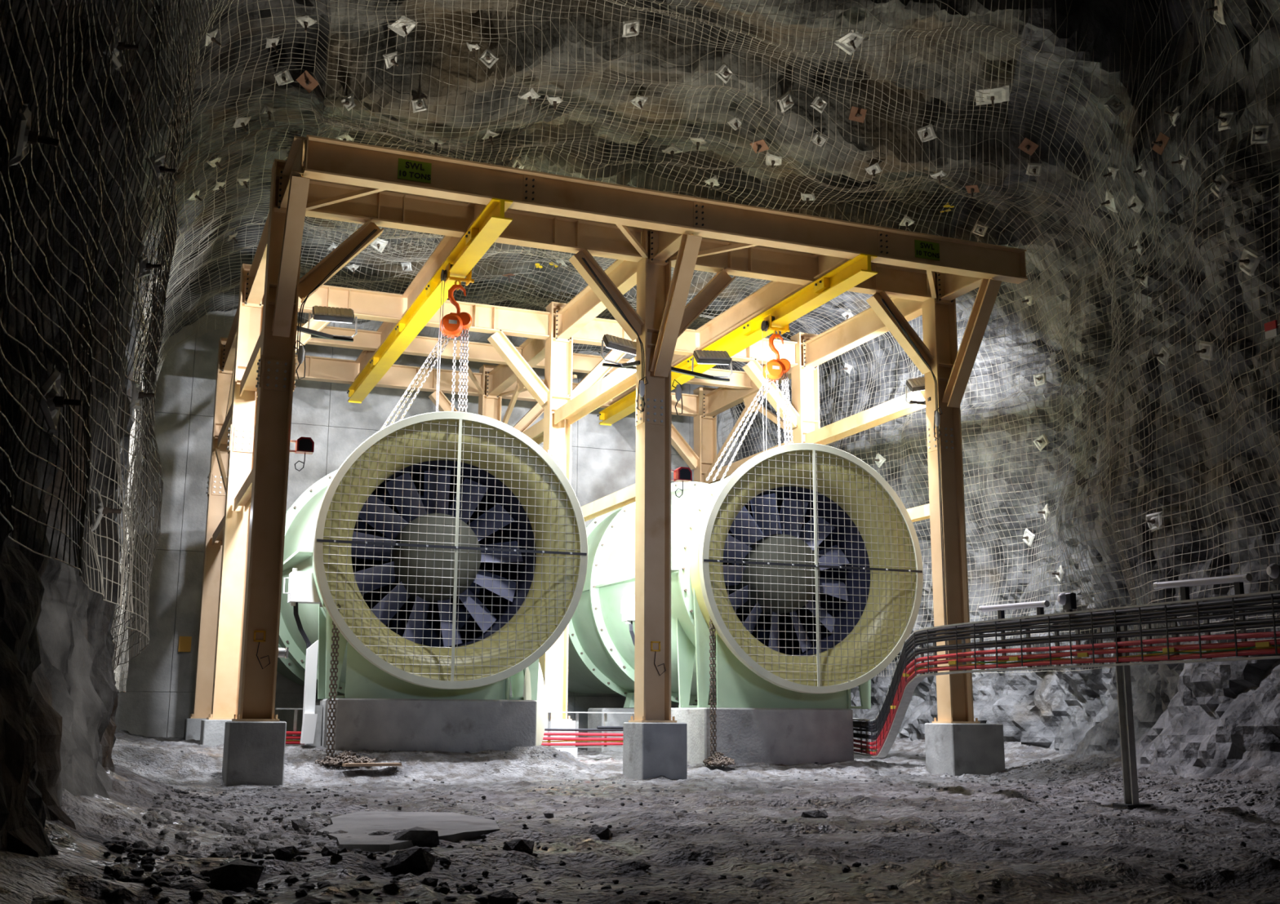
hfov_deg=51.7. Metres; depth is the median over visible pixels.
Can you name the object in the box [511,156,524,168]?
plate
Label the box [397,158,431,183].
sign
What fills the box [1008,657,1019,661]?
marker
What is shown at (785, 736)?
plinth
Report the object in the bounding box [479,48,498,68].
plate
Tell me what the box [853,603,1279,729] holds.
cable
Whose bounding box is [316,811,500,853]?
puddle
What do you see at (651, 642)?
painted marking
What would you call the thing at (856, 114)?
plate
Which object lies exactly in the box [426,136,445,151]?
plate
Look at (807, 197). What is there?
plate
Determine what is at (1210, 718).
wall
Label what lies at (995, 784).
rock
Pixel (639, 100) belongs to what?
plate
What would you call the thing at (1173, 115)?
plate
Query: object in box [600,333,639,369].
floodlight
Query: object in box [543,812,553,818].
rock
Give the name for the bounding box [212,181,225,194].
plate
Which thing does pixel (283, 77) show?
plate
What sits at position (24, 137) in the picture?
plate
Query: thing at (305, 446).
beacon
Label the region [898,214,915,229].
plate
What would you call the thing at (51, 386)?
plate
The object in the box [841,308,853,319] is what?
plate
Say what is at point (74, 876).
floor
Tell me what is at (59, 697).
wall
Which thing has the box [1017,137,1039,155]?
plate
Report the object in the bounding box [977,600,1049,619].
lamp
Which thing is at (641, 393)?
plug
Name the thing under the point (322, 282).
cable
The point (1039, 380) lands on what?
plate
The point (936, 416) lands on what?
plug
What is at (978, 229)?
plate
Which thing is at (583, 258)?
cable
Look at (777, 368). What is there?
chain hoist
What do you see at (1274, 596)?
cable
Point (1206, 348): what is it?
plate
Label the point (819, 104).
plate
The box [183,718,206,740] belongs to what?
pedestal
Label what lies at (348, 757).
chain
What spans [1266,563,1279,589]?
round lamp
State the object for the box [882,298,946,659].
cable
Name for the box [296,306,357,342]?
floodlight
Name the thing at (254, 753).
pedestal
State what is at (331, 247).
plate
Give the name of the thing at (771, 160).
plate
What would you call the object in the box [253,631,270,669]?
tag
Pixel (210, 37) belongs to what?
plate
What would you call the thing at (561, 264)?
plate
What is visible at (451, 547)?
fan
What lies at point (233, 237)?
plate
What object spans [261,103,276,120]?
plate
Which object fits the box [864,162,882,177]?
plate
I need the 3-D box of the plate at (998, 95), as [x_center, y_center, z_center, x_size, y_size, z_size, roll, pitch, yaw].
[3.962,-3.959,14.847,0.368,0.137,0.400,-3,-10,15]
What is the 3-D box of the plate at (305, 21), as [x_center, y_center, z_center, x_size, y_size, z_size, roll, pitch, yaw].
[-3.273,-4.185,12.941,0.150,0.147,0.162,-4,-12,22]
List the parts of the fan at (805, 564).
casing, blade, blade, blade, blade, blade, blade, blade, stand panel, blade, blade, blade, blade, blade, blade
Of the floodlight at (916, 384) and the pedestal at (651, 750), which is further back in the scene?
the floodlight at (916, 384)
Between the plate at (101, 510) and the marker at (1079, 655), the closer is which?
the plate at (101, 510)
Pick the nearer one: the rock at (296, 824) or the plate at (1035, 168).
the rock at (296, 824)
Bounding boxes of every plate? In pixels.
[8,103,59,166]
[30,364,82,438]
[87,485,121,533]
[102,20,138,71]
[129,380,155,409]
[136,254,162,278]
[144,150,176,188]
[186,187,202,201]
[203,27,221,46]
[206,155,222,169]
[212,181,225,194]
[226,231,238,243]
[231,115,251,131]
[235,177,249,188]
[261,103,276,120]
[265,36,279,53]
[273,67,293,85]
[294,14,316,31]
[296,71,318,93]
[327,242,336,250]
[335,131,353,141]
[341,93,355,111]
[346,263,359,274]
[369,237,388,253]
[382,51,398,69]
[386,15,417,37]
[400,262,412,271]
[411,97,426,113]
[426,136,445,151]
[466,42,480,57]
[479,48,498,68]
[481,129,499,145]
[502,273,515,282]
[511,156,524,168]
[517,88,540,106]
[546,95,563,110]
[555,258,567,269]
[622,18,639,37]
[630,94,648,109]
[662,143,683,159]
[689,137,707,150]
[703,175,719,190]
[714,62,733,84]
[727,116,742,130]
[750,139,769,153]
[764,151,782,168]
[777,91,793,113]
[800,192,815,205]
[809,94,827,113]
[811,132,827,146]
[833,29,866,56]
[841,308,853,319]
[842,362,852,373]
[848,106,866,123]
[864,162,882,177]
[873,453,884,468]
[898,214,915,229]
[915,124,937,142]
[929,170,946,184]
[964,184,979,197]
[972,222,988,236]
[974,84,1008,106]
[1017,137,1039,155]
[1021,528,1035,547]
[1022,294,1033,306]
[1025,163,1042,176]
[1033,372,1047,386]
[1033,433,1049,451]
[1037,503,1049,521]
[1051,564,1065,584]
[1100,187,1118,213]
[1102,165,1119,181]
[1103,95,1124,117]
[1127,191,1144,213]
[1128,237,1142,254]
[1132,160,1148,178]
[1134,271,1150,288]
[1145,511,1163,532]
[1151,132,1169,155]
[1153,344,1171,366]
[1164,105,1182,126]
[1171,152,1188,171]
[1195,340,1214,360]
[1206,0,1226,25]
[1209,172,1232,198]
[1216,111,1239,131]
[1237,245,1263,277]
[1250,123,1273,144]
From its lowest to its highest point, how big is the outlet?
0.110 m
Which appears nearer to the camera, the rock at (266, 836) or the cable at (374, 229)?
the rock at (266, 836)
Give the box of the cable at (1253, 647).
[860,644,1279,751]
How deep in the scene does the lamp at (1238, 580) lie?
9.94 m
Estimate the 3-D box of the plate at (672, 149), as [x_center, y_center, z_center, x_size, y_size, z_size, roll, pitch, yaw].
[0.393,-3.635,16.077,0.190,0.149,0.175,-12,-18,43]
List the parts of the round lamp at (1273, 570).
glass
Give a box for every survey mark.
[534,262,558,268]
[940,203,954,213]
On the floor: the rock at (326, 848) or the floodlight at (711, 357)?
the rock at (326, 848)
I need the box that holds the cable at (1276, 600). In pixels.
[853,598,1279,727]
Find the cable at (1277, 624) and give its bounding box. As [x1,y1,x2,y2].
[544,622,1279,740]
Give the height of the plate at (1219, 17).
0.378 m
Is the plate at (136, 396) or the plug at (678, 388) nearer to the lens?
the plate at (136, 396)
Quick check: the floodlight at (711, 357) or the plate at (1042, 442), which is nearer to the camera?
the floodlight at (711, 357)
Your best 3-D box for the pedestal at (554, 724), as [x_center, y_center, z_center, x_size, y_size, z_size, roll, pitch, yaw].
[-1.244,4.090,18.806,0.560,0.520,0.600,5,-12,-21]
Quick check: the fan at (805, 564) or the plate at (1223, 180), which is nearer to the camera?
the plate at (1223, 180)
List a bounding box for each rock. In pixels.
[168,882,210,891]
[201,804,213,808]
[208,859,264,891]
[215,848,235,857]
[258,832,281,840]
[271,845,301,860]
[291,819,310,831]
[293,895,332,903]
[320,846,340,853]
[384,846,435,874]
[392,826,439,847]
[487,888,517,903]
[502,839,534,854]
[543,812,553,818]
[588,826,611,837]
[618,859,651,870]
[777,783,793,787]
[800,810,828,818]
[989,782,999,786]
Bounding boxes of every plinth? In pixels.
[315,701,319,705]
[320,698,537,753]
[587,708,634,752]
[671,707,853,765]
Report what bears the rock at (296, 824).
on the floor
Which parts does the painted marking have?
tag frame, cord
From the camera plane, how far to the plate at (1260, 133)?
12.00 m
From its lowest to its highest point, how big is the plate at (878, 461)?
0.258 m
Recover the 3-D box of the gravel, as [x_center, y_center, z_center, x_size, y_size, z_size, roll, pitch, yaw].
[1.413,2.852,11.440,11.379,0.431,12.606,5,-12,-21]
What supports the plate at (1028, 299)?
attached to the wire mesh at (1113, 304)
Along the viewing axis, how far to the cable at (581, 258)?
16.06 m
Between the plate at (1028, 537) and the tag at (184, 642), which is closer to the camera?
the plate at (1028, 537)
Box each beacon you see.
[289,436,314,471]
[671,466,692,497]
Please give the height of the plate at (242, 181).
0.188 m
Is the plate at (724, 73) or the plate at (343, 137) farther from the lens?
the plate at (343, 137)
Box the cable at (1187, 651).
[285,646,1279,752]
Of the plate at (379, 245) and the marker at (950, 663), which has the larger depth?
the plate at (379, 245)
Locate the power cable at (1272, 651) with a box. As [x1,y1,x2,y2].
[285,648,1279,755]
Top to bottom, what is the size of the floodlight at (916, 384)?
0.444 m
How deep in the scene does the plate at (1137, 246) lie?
14.39 m
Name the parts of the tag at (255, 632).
tag frame, cord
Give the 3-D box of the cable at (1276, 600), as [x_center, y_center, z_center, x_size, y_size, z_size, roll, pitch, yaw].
[3.682,2.173,12.594,1.369,0.962,13.064,3,-12,-13]
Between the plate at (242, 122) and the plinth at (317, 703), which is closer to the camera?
the plate at (242, 122)
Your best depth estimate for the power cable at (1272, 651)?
11.44 m
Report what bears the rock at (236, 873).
on the floor
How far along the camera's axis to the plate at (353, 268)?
20.81 m
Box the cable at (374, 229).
[298,229,375,346]
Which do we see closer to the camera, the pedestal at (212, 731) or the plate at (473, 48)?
the plate at (473, 48)
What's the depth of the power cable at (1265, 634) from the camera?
11.31 m
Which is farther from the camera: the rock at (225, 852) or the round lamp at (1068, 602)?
the round lamp at (1068, 602)
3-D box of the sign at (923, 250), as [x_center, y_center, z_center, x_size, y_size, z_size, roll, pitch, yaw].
[3.610,-2.535,16.601,0.360,0.230,0.009,5,-12,-21]
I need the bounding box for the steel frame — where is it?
[189,134,1027,724]
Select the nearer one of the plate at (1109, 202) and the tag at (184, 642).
the plate at (1109, 202)
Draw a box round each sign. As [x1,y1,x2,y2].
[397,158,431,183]
[914,240,939,261]
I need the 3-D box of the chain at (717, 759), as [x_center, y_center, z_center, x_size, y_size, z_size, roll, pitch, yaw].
[0.967,2.930,16.354,0.402,1.873,0.384,3,-12,-14]
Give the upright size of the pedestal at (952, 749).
0.700 m
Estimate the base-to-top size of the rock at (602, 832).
0.084 m
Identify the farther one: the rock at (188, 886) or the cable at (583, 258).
the cable at (583, 258)
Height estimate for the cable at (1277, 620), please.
0.963 m
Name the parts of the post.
foot plate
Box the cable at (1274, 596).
[853,593,1279,724]
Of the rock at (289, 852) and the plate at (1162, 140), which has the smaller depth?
the rock at (289, 852)
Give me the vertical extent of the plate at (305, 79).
0.183 m
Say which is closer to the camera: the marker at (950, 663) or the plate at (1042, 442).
the marker at (950, 663)
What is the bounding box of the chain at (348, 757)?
[315,604,377,767]
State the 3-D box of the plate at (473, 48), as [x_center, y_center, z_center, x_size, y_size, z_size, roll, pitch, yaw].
[-1.757,-4.243,13.938,0.121,0.158,0.134,-1,-11,7]
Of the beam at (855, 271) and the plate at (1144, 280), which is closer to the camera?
the plate at (1144, 280)
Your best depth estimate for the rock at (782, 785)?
13.82 m
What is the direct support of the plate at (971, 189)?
attached to the wire mesh at (411, 236)
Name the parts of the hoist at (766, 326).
pull chain, plate, plate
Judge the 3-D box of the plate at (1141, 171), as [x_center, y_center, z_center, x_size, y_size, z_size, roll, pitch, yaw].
[5.277,-2.976,13.932,0.155,0.162,0.141,-5,-12,24]
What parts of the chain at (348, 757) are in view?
hanging chain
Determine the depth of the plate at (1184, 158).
13.11 m
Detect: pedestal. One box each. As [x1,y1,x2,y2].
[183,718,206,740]
[200,720,231,746]
[222,721,286,786]
[542,720,577,757]
[622,722,687,779]
[924,723,1004,776]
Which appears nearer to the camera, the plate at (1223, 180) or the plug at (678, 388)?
the plate at (1223, 180)
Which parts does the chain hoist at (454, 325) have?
chain, chain, chain, name plate, chain, chain, chain, chain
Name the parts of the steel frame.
plate, splice plate, splice plate, plate, plate, splice plate, splice plate, plate, plate, splice plate, splice plate, plate, splice plate, plate, splice plate, splice plate, plate, plate, splice plate, plate, splice plate, plate, splice plate, splice plate, plate, plate, splice plate, splice plate, plate, splice plate, plate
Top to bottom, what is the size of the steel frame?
6.180 m
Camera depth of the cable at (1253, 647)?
10.30 m
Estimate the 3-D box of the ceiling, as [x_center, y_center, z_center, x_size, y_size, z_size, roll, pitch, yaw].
[1.173,-5.744,13.594,9.003,4.036,28.747,4,-12,-16]
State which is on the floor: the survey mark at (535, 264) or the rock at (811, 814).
the rock at (811, 814)
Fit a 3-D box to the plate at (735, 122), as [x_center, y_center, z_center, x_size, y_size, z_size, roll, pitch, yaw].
[1.120,-3.844,15.529,0.148,0.157,0.146,-9,-14,38]
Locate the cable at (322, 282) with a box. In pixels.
[296,229,377,355]
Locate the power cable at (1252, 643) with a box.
[285,639,1279,750]
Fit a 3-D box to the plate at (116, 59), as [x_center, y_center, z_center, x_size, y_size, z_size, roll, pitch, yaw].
[-2.567,-2.008,6.546,0.158,0.178,0.192,4,-12,-17]
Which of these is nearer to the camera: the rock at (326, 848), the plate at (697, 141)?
the rock at (326, 848)
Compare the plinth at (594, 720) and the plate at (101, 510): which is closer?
the plate at (101, 510)
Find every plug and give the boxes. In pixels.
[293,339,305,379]
[637,376,648,412]
[671,379,682,415]
[933,407,942,439]
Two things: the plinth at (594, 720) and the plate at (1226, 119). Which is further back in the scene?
the plinth at (594, 720)
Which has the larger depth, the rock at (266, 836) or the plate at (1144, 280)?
the plate at (1144, 280)
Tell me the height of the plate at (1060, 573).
0.258 m
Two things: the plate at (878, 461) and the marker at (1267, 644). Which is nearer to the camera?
the marker at (1267, 644)
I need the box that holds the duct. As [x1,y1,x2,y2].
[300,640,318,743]
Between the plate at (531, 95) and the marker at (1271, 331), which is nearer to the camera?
the marker at (1271, 331)
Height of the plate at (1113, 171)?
0.189 m
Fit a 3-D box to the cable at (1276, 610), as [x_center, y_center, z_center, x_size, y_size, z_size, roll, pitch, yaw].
[3.839,2.247,12.619,2.712,0.958,12.982,5,-12,-21]
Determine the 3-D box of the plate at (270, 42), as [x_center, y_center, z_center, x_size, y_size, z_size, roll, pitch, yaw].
[-3.665,-4.049,13.143,0.134,0.149,0.142,6,-12,-25]
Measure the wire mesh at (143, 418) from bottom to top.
7.114 m
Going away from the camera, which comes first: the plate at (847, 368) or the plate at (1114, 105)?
the plate at (1114, 105)
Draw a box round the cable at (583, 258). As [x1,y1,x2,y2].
[582,257,643,411]
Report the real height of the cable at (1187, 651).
0.969 m
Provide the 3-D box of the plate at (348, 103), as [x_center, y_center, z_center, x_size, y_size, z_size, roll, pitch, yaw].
[-3.088,-3.699,13.918,0.143,0.152,0.149,10,-15,-41]
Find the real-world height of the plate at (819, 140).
0.163 m
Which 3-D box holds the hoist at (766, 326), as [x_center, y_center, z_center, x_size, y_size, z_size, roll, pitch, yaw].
[1.885,-0.882,18.160,0.404,2.010,0.230,5,-12,-21]
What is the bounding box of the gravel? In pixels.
[102,745,1279,903]
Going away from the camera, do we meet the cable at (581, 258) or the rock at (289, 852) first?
the rock at (289, 852)
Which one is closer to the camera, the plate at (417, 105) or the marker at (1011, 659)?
the marker at (1011, 659)
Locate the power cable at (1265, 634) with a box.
[285,631,1279,745]
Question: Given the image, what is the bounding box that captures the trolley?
[435,262,474,412]
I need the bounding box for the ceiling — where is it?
[297,0,1030,354]
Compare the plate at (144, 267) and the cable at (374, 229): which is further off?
the cable at (374, 229)
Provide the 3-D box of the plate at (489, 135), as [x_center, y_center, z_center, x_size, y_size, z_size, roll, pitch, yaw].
[-1.676,-3.502,14.723,0.155,0.163,0.164,10,-15,-39]
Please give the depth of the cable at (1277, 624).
11.31 m
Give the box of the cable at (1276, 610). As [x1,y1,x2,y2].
[853,608,1279,732]
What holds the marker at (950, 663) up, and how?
attached to the power cable at (1252, 643)
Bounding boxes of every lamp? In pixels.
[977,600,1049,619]
[1057,592,1076,612]
[1152,573,1252,604]
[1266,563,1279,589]
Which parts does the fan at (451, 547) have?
handle, casing, blade, blade, blade, blade, blade, blade, stand panel, blade, blade, blade, blade, blade, blade, blade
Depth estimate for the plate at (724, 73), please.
14.56 m
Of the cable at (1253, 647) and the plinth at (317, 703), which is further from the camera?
the plinth at (317, 703)
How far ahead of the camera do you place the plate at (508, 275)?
21.03 m
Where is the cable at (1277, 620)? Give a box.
[596,617,1279,737]
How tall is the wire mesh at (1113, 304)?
9.011 m
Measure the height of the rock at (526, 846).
0.100 m
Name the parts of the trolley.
pull chain, plate, plate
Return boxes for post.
[1111,604,1151,808]
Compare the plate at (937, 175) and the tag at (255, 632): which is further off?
the plate at (937, 175)
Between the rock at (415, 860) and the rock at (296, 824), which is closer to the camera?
the rock at (415, 860)
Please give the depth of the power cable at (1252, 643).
11.46 m
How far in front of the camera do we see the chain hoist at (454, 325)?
16.15 m
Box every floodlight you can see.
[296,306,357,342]
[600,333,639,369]
[671,350,733,382]
[905,377,930,404]
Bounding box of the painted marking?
[650,641,665,675]
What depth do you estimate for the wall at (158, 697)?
23.36 m
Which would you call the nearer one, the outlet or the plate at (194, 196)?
the outlet
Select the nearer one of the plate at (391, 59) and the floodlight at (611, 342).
the plate at (391, 59)
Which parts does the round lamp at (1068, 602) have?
glass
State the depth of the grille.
17.14 m
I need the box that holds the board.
[342,763,401,767]
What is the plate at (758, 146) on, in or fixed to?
attached to the wire mesh at (411, 236)
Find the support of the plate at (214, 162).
attached to the wire mesh at (143, 418)
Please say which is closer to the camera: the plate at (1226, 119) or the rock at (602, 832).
the rock at (602, 832)
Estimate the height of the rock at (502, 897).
0.101 m
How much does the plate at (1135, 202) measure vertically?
0.199 m
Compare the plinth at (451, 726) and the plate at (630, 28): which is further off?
the plinth at (451, 726)
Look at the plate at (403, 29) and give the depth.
13.41 m
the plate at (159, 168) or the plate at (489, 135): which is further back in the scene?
the plate at (489, 135)
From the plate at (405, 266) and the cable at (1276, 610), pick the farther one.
the plate at (405, 266)
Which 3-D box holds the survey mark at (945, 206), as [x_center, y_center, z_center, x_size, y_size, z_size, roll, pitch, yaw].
[4.160,-3.299,17.831,0.161,0.025,0.321,0,-11,0]
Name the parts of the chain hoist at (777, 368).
chain, chain, chain, name plate, chain, chain, chain, chain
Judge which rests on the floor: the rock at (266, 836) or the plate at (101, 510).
the rock at (266, 836)
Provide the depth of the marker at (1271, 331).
11.37 m
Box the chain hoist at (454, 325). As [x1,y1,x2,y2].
[380,284,471,430]
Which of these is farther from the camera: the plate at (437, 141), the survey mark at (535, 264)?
the survey mark at (535, 264)
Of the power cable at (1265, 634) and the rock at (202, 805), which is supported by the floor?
the rock at (202, 805)
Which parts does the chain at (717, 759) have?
hanging chain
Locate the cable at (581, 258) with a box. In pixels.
[581,257,644,411]
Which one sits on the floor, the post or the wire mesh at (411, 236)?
the post
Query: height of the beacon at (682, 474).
0.365 m
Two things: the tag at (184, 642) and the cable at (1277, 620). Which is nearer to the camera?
the cable at (1277, 620)
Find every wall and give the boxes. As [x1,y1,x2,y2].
[0,0,331,857]
[114,309,742,746]
[687,0,1279,778]
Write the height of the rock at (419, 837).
0.125 m
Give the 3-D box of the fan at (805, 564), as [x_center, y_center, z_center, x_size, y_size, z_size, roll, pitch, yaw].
[0.628,2.315,21.142,3.706,3.533,9.132,5,-12,-21]
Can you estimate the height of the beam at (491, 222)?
0.248 m
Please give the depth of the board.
14.33 m
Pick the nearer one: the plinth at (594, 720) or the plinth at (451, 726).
the plinth at (451, 726)
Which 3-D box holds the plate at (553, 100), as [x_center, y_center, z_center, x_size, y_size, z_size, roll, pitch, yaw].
[-0.937,-3.833,14.516,0.147,0.151,0.163,-3,-12,15]
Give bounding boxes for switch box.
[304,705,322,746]
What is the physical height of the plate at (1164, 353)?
0.231 m
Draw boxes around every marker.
[948,661,956,665]
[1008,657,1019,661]
[1077,653,1088,657]
[1162,647,1176,653]
[1255,641,1271,648]
[1264,320,1278,338]
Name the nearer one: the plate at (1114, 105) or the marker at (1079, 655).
the marker at (1079, 655)
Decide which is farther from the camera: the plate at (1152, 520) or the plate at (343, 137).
the plate at (343, 137)
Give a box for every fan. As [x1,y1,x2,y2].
[276,411,587,700]
[567,443,923,709]
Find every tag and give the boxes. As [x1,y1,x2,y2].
[177,636,191,652]
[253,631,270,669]
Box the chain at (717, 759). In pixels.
[702,619,735,766]
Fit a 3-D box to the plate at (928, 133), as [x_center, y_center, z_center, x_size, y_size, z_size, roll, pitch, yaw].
[3.355,-3.735,15.483,0.192,0.175,0.166,-9,-15,39]
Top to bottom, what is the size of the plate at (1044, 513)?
0.247 m
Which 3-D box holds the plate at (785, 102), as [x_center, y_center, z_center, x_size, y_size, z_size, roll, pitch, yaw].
[1.662,-3.995,15.072,0.198,0.243,0.177,0,-11,2]
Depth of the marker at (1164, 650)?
10.10 m
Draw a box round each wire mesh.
[0,0,335,693]
[297,0,1031,359]
[706,0,1279,676]
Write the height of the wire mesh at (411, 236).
3.339 m
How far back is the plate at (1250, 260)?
11.80 m
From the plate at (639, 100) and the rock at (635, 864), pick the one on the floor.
the rock at (635, 864)
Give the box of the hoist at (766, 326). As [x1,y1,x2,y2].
[760,315,790,451]
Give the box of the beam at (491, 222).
[346,197,512,404]
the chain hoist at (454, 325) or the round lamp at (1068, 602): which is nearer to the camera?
the round lamp at (1068, 602)
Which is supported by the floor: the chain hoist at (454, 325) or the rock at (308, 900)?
the rock at (308, 900)
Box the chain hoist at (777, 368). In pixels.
[706,333,793,481]
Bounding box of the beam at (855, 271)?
[597,253,877,426]
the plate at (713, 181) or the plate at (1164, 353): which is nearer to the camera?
the plate at (1164, 353)
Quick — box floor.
[0,729,1279,903]

